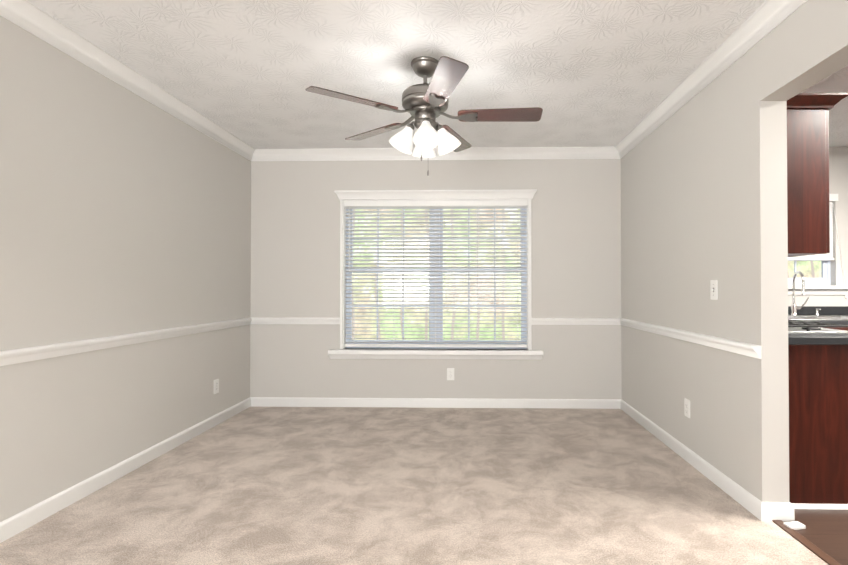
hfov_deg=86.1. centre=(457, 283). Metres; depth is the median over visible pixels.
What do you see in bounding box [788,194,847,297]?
kitchen window
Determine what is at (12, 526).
baseboard
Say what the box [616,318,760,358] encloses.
trim
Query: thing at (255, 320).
trim
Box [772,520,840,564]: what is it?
transition strip
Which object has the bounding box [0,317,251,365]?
trim
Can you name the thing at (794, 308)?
faucet
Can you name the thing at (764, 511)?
baseboard
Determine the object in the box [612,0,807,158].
crown molding
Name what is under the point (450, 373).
electrical outlet
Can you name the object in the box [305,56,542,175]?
fan
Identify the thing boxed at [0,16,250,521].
wall
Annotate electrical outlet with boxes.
[214,379,218,393]
[447,368,453,379]
[684,398,689,417]
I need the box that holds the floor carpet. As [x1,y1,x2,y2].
[0,407,827,564]
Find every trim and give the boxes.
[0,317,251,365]
[252,317,339,323]
[532,318,615,324]
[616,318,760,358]
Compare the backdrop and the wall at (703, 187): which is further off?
the backdrop
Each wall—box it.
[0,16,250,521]
[250,147,847,398]
[621,0,847,501]
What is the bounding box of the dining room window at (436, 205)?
[328,189,543,359]
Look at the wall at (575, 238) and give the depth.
4.28 m
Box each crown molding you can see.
[0,0,255,160]
[256,146,611,160]
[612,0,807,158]
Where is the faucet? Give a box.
[790,271,820,315]
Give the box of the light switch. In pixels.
[710,280,717,299]
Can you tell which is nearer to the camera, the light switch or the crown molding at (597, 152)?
the light switch
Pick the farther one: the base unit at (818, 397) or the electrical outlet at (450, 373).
the electrical outlet at (450, 373)
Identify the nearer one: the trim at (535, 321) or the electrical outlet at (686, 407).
the electrical outlet at (686, 407)
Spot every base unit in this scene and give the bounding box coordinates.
[788,271,847,314]
[788,311,847,509]
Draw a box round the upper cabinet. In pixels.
[787,92,847,256]
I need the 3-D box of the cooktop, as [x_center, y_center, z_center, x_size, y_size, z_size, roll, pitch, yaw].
[1.928,0.255,2.756,0.500,0.045,0.600,0,-1,1]
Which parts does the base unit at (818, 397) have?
shoe mould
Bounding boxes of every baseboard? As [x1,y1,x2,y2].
[0,397,251,542]
[252,397,619,408]
[620,399,775,520]
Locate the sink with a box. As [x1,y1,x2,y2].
[788,315,847,319]
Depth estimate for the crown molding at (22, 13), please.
2.58 m
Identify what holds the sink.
in the base unit at (832, 310)
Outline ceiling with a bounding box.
[27,0,847,148]
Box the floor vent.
[783,521,805,529]
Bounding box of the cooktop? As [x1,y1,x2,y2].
[788,319,847,333]
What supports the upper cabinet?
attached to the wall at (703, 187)
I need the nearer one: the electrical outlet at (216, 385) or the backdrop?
the electrical outlet at (216, 385)
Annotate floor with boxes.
[783,509,847,564]
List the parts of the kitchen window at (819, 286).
glass, frame, stool trim, cord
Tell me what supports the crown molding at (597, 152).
attached to the wall at (575, 238)
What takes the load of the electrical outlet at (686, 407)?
attached to the wall at (703, 187)
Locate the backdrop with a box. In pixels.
[352,209,820,339]
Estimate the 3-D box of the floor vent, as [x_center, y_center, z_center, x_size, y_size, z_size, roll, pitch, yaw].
[1.589,1.144,2.135,0.080,0.016,0.044,0,-1,-11]
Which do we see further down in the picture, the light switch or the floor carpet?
the floor carpet
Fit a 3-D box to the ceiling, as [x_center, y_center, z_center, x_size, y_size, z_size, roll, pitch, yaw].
[1.430,-1.351,0.743,7.260,0.100,7.300,0,-1,1]
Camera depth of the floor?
2.11 m
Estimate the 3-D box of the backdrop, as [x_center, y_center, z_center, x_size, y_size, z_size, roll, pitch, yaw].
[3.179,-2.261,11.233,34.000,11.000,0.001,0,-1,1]
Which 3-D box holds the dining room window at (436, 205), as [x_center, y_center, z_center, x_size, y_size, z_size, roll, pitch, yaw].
[-0.213,-0.080,4.325,2.036,1.595,0.192,0,-1,1]
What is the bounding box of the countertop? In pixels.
[788,306,847,344]
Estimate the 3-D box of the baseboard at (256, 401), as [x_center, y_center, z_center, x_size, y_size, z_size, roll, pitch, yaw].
[-0.211,1.130,4.272,3.490,0.086,0.014,0,-1,1]

